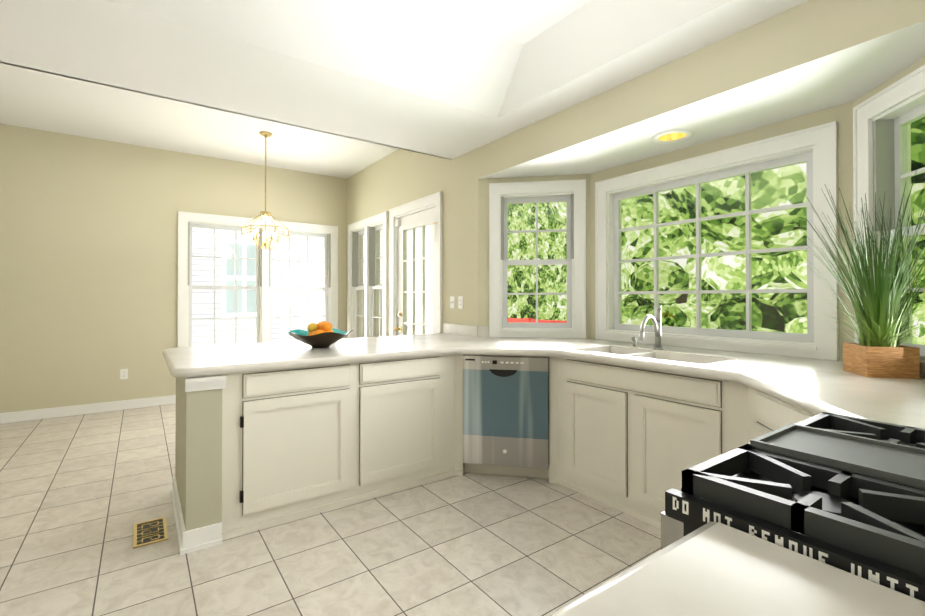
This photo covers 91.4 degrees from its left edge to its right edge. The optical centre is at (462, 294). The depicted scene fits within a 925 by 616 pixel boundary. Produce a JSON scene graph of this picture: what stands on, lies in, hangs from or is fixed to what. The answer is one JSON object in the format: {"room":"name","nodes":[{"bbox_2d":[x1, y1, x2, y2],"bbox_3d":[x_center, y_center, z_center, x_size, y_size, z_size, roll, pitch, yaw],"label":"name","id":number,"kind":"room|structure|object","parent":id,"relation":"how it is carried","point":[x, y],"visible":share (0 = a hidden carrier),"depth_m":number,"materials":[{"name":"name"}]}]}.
{"room":"kitchen","nodes":[
{"label":"kitchen","id":0,"kind":"room"},
{"bbox_2d":[0,124,346,412],"bbox_3d":[-4.001,-0.214,5.168,5.820,3.040,0.160,0,-1,-35],"label":"wall","id":1,"kind":"structure","parent":0,"point":[88,269],"depth_m":5.05,"materials":[{"name":"beige paint"}]},
{"bbox_2d":[0,395,175,423],"bbox_3d":[-3.948,1.255,5.082,5.500,0.100,0.024,0,-1,-35],"label":"baseboard","id":2,"kind":"structure","parent":1,"relation":"attached to","point":[17,416],"depth_m":4.94,"materials":[{"name":"white wood"}]},
{"bbox_2d":[120,369,127,378],"bbox_3d":[-3.862,0.905,5.154,0.072,0.116,0.009,0,-1,-35],"label":"electrical outlet","id":3,"kind":"object","parent":1,"relation":"attached to","point":[123,373],"visible":1,"depth_m":5.15,"materials":[{"name":"white plastic"}]},
{"bbox_2d":[177,211,337,346],"bbox_3d":[-2.669,-0.082,6.080,2.040,1.840,0.220,0,-1,-35],"label":"window","id":4,"kind":"structure","parent":1,"relation":"in","point":[188,221],"depth_m":6.01,"materials":[{"name":"white wood"}]},
{"bbox_2d":[0,63,398,178],"bbox_3d":[-3.198,-1.793,4.053,5.820,0.100,2.930,0,-1,-35],"label":"ceiling","id":5,"kind":"structure","parent":0,"point":[35,99],"depth_m":4.67,"materials":[{"name":"white paint"}]},
{"bbox_2d":[241,131,288,249],"bbox_3d":[-2.119,-1.111,4.859,0.453,1.250,0.466,0,-1,-35],"label":"chandelier","id":6,"kind":"object","parent":5,"relation":"hanging from","point":[265,134],"visible":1,"depth_m":4.85,"materials":[{"name":"gold metal"}]},
{"bbox_2d":[0,404,660,615],"bbox_3d":[-1.657,1.345,2.554,6.620,0.120,7.120,0,-1,-35],"label":"floor","id":7,"kind":"structure","parent":0,"point":[81,495],"depth_m":2.31,"materials":[{"name":"tile"}]},
{"bbox_2d":[133,517,167,548],"bbox_3d":[-1.686,1.280,2.441,0.150,0.006,0.290,0,-1,-35],"label":"floor vent","id":8,"kind":"object","parent":7,"relation":"in","point":[145,533],"visible":1,"depth_m":2.43,"materials":[{"name":"gold metal"}]},
{"bbox_2d":[171,375,225,554],"bbox_3d":[-1.564,0.854,2.644,0.199,0.864,0.894,0,-1,-35],"label":"wall","id":9,"kind":"structure","parent":7,"relation":"on","point":[196,493],"depth_m":2.31,"materials":[{"name":"beige paint"}]},
{"bbox_2d":[222,364,353,538],"bbox_3d":[-1.192,0.856,2.902,0.733,0.864,0.799,0,-1,-35],"label":"base cabinet","id":10,"kind":"object","parent":7,"relation":"on","point":[297,443],"depth_m":2.56,"materials":[{"name":"beige paint"}]},
{"bbox_2d":[354,355,465,502],"bbox_3d":[-0.555,0.859,3.339,0.812,0.864,0.825,0,-1,-35],"label":"base cabinet","id":11,"kind":"object","parent":7,"relation":"on","point":[408,413],"depth_m":3.00,"materials":[{"name":"beige paint"}]},
{"bbox_2d":[466,463,505,472],"bbox_3d":[0.021,0.860,3.482,0.406,0.864,0.388,0,-1,-35],"label":"base cabinet","id":12,"kind":"object","parent":7,"relation":"on","point":[470,467],"depth_m":3.26,"materials":[{"name":"beige paint"}]},
{"bbox_2d":[514,357,593,484],"bbox_3d":[0.676,0.859,3.352,0.406,0.864,0.388,0,-1,-35],"label":"base cabinet","id":13,"kind":"object","parent":7,"relation":"on","point":[571,382],"depth_m":3.00,"materials":[{"name":"beige paint"}]},
{"bbox_2d":[463,355,548,468],"bbox_3d":[0.344,0.813,3.392,0.596,0.757,0.512,0,0,11],"label":"dishwasher","id":14,"kind":"object","parent":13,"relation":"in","point":[505,410],"visible":1,"depth_m":3.14,"materials":[{"name":"silver metal"}]},
{"bbox_2d":[666,383,814,490],"bbox_3d":[1.494,0.846,1.645,0.963,0.864,0.963,0,-1,-35],"label":"base cabinet","id":15,"kind":"object","parent":7,"relation":"on","point":[706,424],"depth_m":2.24,"materials":[{"name":"beige paint"}]},
{"bbox_2d":[163,323,924,615],"bbox_3d":[0.340,0.414,2.373,3.063,0.290,4.173,0,-1,-35],"label":"countertop","id":16,"kind":"structure","parent":15,"relation":"on","point":[710,568],"depth_m":1.50,"materials":[{"name":"white stone"}]},
{"bbox_2d":[288,321,352,347],"bbox_3d":[-1.005,0.283,3.228,0.451,0.183,0.454,0,-1,-35],"label":"fruit bowl","id":17,"kind":"object","parent":16,"relation":"on","point":[323,334],"visible":1,"depth_m":3.15,"materials":[{"name":"black ceramic"}]},
{"bbox_2d":[631,305,662,349],"bbox_3d":[1.220,0.222,3.110,0.253,0.303,0.225,0,-1,-35],"label":"faucet","id":18,"kind":"object","parent":16,"relation":"on","point":[656,321],"visible":1,"depth_m":3.07,"materials":[{"name":"silver metal"}]},
{"bbox_2d":[779,166,924,378],"bbox_3d":[1.856,-0.058,2.064,0.754,0.846,0.761,0,-1,-35],"label":"planter","id":19,"kind":"object","parent":16,"relation":"on","point":[877,350],"visible":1,"depth_m":2.00,"materials":[{"name":"brown wood"}]},
{"bbox_2d":[661,412,924,601],"bbox_3d":[0.861,0.783,0.721,0.763,0.975,0.827,0,-1,-35],"label":"range","id":20,"kind":"object","parent":7,"relation":"on","point":[845,493],"visible":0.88,"depth_m":0.74,"materials":[{"name":"black metal"}]},
{"bbox_2d":[0,0,808,159],"bbox_3d":[-1.132,-1.611,1.152,5.820,0.510,4.190,0,-1,-35],"label":"ceiling","id":21,"kind":"structure","parent":0,"point":[450,79],"depth_m":2.64,"materials":[{"name":"white paint"}]},
{"bbox_2d":[478,174,590,338],"bbox_3d":[0.677,-0.028,4.082,1.060,2.650,0.160,0,0,10],"label":"wall","id":22,"kind":"structure","parent":0,"point":[483,252],"depth_m":4.08,"materials":[{"name":"beige paint"}]},
{"bbox_2d":[489,179,585,338],"bbox_3d":[0.669,-0.309,4.064,0.840,1.378,0.202,0,0,10],"label":"bay window","id":23,"kind":"structure","parent":22,"relation":"in","point":[570,193],"depth_m":4.04,"materials":[{"name":"white wood"}]},
{"bbox_2d":[347,0,924,335],"bbox_3d":[0.323,-0.224,3.976,0.160,3.040,7.120,0,-1,-35],"label":"wall","id":24,"kind":"structure","parent":0,"point":[805,32],"depth_m":2.99,"materials":[{"name":"beige paint"}]},
{"bbox_2d":[347,211,387,337],"bbox_3d":[-1.245,-0.092,6.124,0.220,1.860,1.330,0,-1,-35],"label":"windows","id":25,"kind":"structure","parent":24,"relation":"in","point":[369,228],"depth_m":6.08,"materials":[{"name":"white wood"}]},
{"bbox_2d":[389,191,441,335],"bbox_3d":[-0.494,0.132,5.074,0.213,2.345,1.150,0,-1,-35],"label":"door","id":26,"kind":"structure","parent":24,"relation":"in","point":[423,212],"depth_m":5.15,"materials":[{"name":"white wood"}]},
{"bbox_2d":[450,296,454,307],"bbox_3d":[-0.103,0.075,4.419,0.016,0.116,0.072,0,-1,-35],"label":"light switch","id":27,"kind":"object","parent":24,"relation":"attached to","point":[452,301],"visible":1,"depth_m":4.42,"materials":[{"name":"white plastic"}]},
{"bbox_2d":[458,296,462,308],"bbox_3d":[-0.019,0.074,4.307,0.009,0.116,0.072,0,-1,-35],"label":"electrical outlet","id":28,"kind":"object","parent":24,"relation":"attached to","point":[460,302],"visible":1,"depth_m":4.30,"materials":[{"name":"white plastic"}]},
{"bbox_2d":[479,21,924,178],"bbox_3d":[1.391,-1.080,3.037,0.798,0.042,3.420,0,-1,-35],"label":"ceiling","id":29,"kind":"structure","parent":0,"point":[848,75],"depth_m":2.55,"materials":[{"name":"white paint"}]},
{"bbox_2d":[651,129,693,143],"bbox_3d":[1.401,-1.116,3.020,0.256,0.131,0.256,0,-1,-35],"label":"recessed light","id":30,"kind":"object","parent":29,"relation":"in","point":[666,137],"visible":0.46,"depth_m":3.06,"materials":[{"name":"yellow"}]},
{"bbox_2d":[591,102,853,360],"bbox_3d":[1.699,-0.035,3.248,0.160,2.650,1.920,0,-1,-35],"label":"wall","id":31,"kind":"structure","parent":0,"point":[841,115],"depth_m":2.64,"materials":[{"name":"beige paint"}]},
{"bbox_2d":[595,121,838,360],"bbox_3d":[1.682,-0.296,3.238,0.202,1.338,1.640,0,-1,-35],"label":"bay window","id":32,"kind":"structure","parent":31,"relation":"in","point":[815,149],"depth_m":2.99,"materials":[{"name":"white wood"}]},
{"bbox_2d":[853,57,924,107],"bbox_3d":[2.153,-0.044,2.010,0.160,2.650,1.060,0,0,10],"label":"wall","id":33,"kind":"structure","parent":0,"point":[895,78],"depth_m":2.22,"materials":[{"name":"beige paint"}]},
{"bbox_2d":[853,65,924,376],"bbox_3d":[2.132,-0.325,2.011,0.202,1.378,0.840,0,0,10],"label":"bay window","id":34,"kind":"structure","parent":33,"relation":"in","point":[884,119],"depth_m":2.30,"materials":[{"name":"white wood"}]},
{"label":"outside","id":35,"kind":"structure","parent":0,"visible":0},
{"bbox_3d":[2.689,2.156,5.152,70.000,0.200,80.000,0,-1,-35],"label":"ground","id":36,"kind":"structure","parent":35,"visible":0},
{"bbox_2d":[192,224,431,346],"bbox_3d":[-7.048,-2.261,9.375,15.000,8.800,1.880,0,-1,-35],"label":"neighboring house","id":37,"kind":"structure","parent":36,"relation":"on","point":[208,234],"depth_m":10.24,"materials":[{"name":"white"}]},
{"bbox_2d":[508,318,566,322],"bbox_3d":[0.037,1.242,6.640,2.460,1.750,3.150,0,-1,-35],"label":"deck","id":38,"kind":"object","parent":36,"relation":"on","point":[528,320],"depth_m":7.12,"materials":[{"name":"red wood"}]},
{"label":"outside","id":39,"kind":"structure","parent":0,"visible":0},
{"bbox_2d":[507,117,924,344],"bbox_3d":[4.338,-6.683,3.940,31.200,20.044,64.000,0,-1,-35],"label":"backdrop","id":40,"kind":"structure","parent":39,"point":[718,199],"depth_m":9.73,"materials":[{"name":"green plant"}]}
]}

